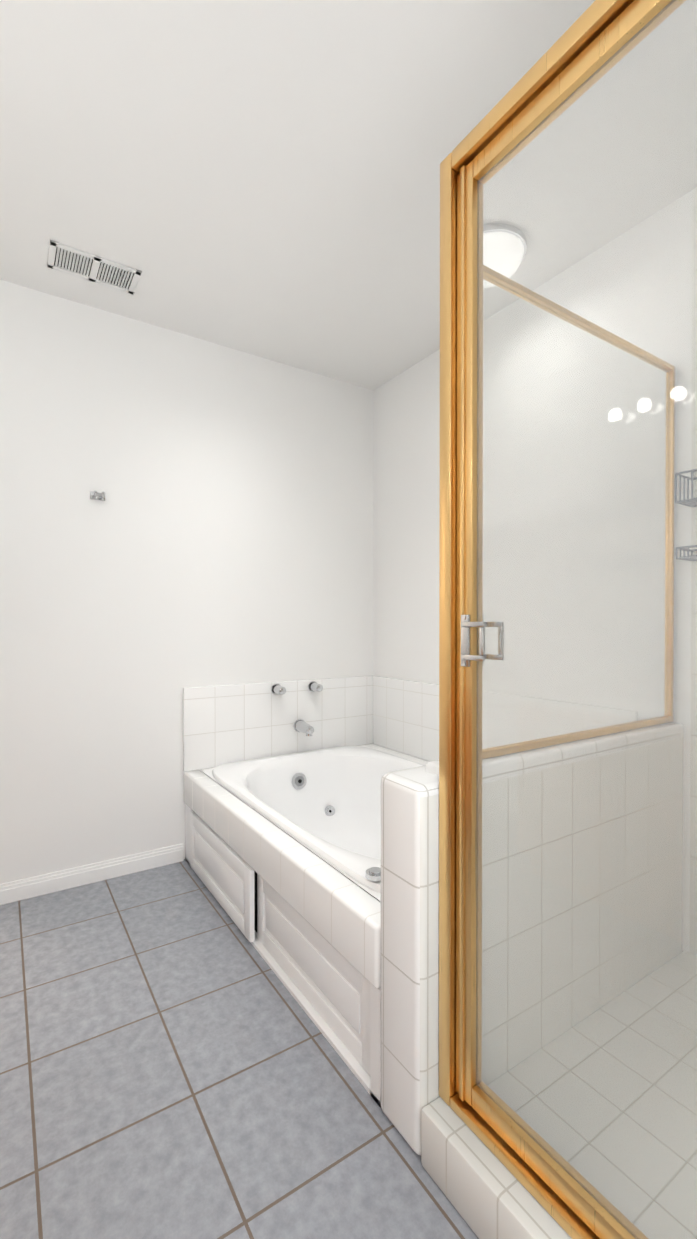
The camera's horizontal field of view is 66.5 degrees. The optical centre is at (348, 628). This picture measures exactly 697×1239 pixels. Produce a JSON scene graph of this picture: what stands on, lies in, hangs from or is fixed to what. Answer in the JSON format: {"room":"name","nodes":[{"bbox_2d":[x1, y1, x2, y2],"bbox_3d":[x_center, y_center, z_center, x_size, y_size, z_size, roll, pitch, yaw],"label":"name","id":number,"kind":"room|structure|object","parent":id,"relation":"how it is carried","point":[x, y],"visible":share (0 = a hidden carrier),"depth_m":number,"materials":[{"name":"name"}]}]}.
{"room":"bathroom","nodes":[
{"label":"bathroom","id":0,"kind":"room"},
{"bbox_2d":[0,280,373,883],"bbox_3d":[-1.042,-0.146,2.407,2.760,2.480,0.120,0,1,-33],"label":"wall","id":1,"kind":"structure","parent":0,"point":[222,533],"depth_m":2.41,"materials":[{"name":"paint"}]},
{"bbox_2d":[0,843,182,904],"bbox_3d":[-1.102,1.056,2.297,0.768,0.078,0.013,0,1,-33],"label":"baseboard","id":2,"kind":"structure","parent":1,"relation":"attached to","point":[26,888],"depth_m":2.28,"materials":[{"name":"white paint"}]},
{"bbox_2d":[90,491,104,500],"bbox_3d":[-1.071,-0.571,2.278,0.060,0.036,0.058,0,1,-33],"label":"robe hook","id":3,"kind":"object","parent":1,"relation":"attached to","point":[94,495],"visible":1,"depth_m":2.29,"materials":[{"name":"silver metal"}]},
{"bbox_2d":[0,859,478,1238],"bbox_3d":[-0.593,1.149,1.730,3.000,0.100,5.520,0,1,-33],"label":"floor","id":4,"kind":"structure","parent":0,"point":[173,1065],"depth_m":1.25,"materials":[{"name":"tile"}]},
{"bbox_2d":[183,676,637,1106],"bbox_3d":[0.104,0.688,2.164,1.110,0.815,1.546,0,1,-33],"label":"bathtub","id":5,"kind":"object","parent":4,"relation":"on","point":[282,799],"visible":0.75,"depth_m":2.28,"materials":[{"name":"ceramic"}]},
{"bbox_2d":[381,722,683,1154],"bbox_3d":[0.570,0.703,1.455,1.110,0.797,0.147,0,1,-33],"label":"wall","id":6,"kind":"structure","parent":4,"relation":"on","point":[409,944],"depth_m":1.28,"materials":[{"name":"tile"}]},
{"bbox_2d":[482,266,674,758],"bbox_3d":[0.632,-0.271,1.455,0.991,1.147,0.022,0,1,-33],"label":"glass panel","id":7,"kind":"object","parent":6,"relation":"on","point":[670,477],"depth_m":1.49,"materials":[{"name":"clear glass"}]},
{"bbox_2d":[421,951,696,1238],"bbox_3d":[0.857,1.044,1.018,1.109,0.120,0.901,0,1,-33],"label":"shower floor","id":8,"kind":"structure","parent":4,"relation":"on","point":[487,1194],"depth_m":1.09,"materials":[{"name":"tile"}]},
{"bbox_2d":[0,0,696,389],"bbox_3d":[-0.593,-1.431,1.711,3.000,0.100,5.520,0,1,-33],"label":"ceiling","id":9,"kind":"structure","parent":0,"point":[260,178],"depth_m":1.55,"materials":[{"name":"paint"}]},
{"bbox_2d":[47,240,141,294],"bbox_3d":[-0.974,-1.379,2.039,0.310,0.007,0.165,0,1,-33],"label":"ceiling vent","id":10,"kind":"object","parent":9,"relation":"in","point":[86,266],"visible":1,"depth_m":2.03,"materials":[{"name":"silver metal"}]},
{"bbox_2d":[483,223,526,287],"bbox_3d":[0.510,-1.329,1.943,0.270,0.106,0.270,0,1,-33],"label":"dome ceiling light","id":11,"kind":"object","parent":9,"relation":"attached to","point":[504,254],"depth_m":1.85,"materials":[{"name":"white glass"}]},
{"bbox_2d":[373,187,696,955],"bbox_3d":[0.613,-0.147,2.509,0.120,2.480,5.520,0,1,-33],"label":"wall","id":12,"kind":"structure","parent":0,"point":[406,507],"depth_m":2.04,"materials":[{"name":"paint"}]},
{"bbox_2d":[675,469,696,506],"bbox_3d":[1.125,-0.451,1.512,0.108,0.140,0.321,0,1,-33],"label":"caddy shelf","id":13,"kind":"object","parent":12,"relation":"attached to","point":[691,498],"depth_m":1.63,"materials":[{"name":"grey metal"}]},
{"bbox_2d":[676,545,696,560],"bbox_3d":[1.086,-0.230,1.578,0.102,0.040,0.171,0,1,-33],"label":"caddy shelf","id":14,"kind":"object","parent":12,"relation":"attached to","point":[688,558],"depth_m":1.62,"materials":[{"name":"grey metal"}]},
{"bbox_3d":[1.323,-0.131,0.297,1.110,2.480,0.800,0,1,-33],"label":"wall","id":15,"kind":"structure","parent":0,"visible":0},
{"bbox_2d":[439,0,696,1238],"bbox_3d":[0.460,0.011,0.751,0.060,1.949,0.899,0,1,-33],"label":"shower door","id":16,"kind":"structure","parent":15,"relation":"attached to","point":[595,42],"depth_m":0.94,"materials":[{"name":"glass"},{"name":"wood"},{"name":"metal"}]}
]}

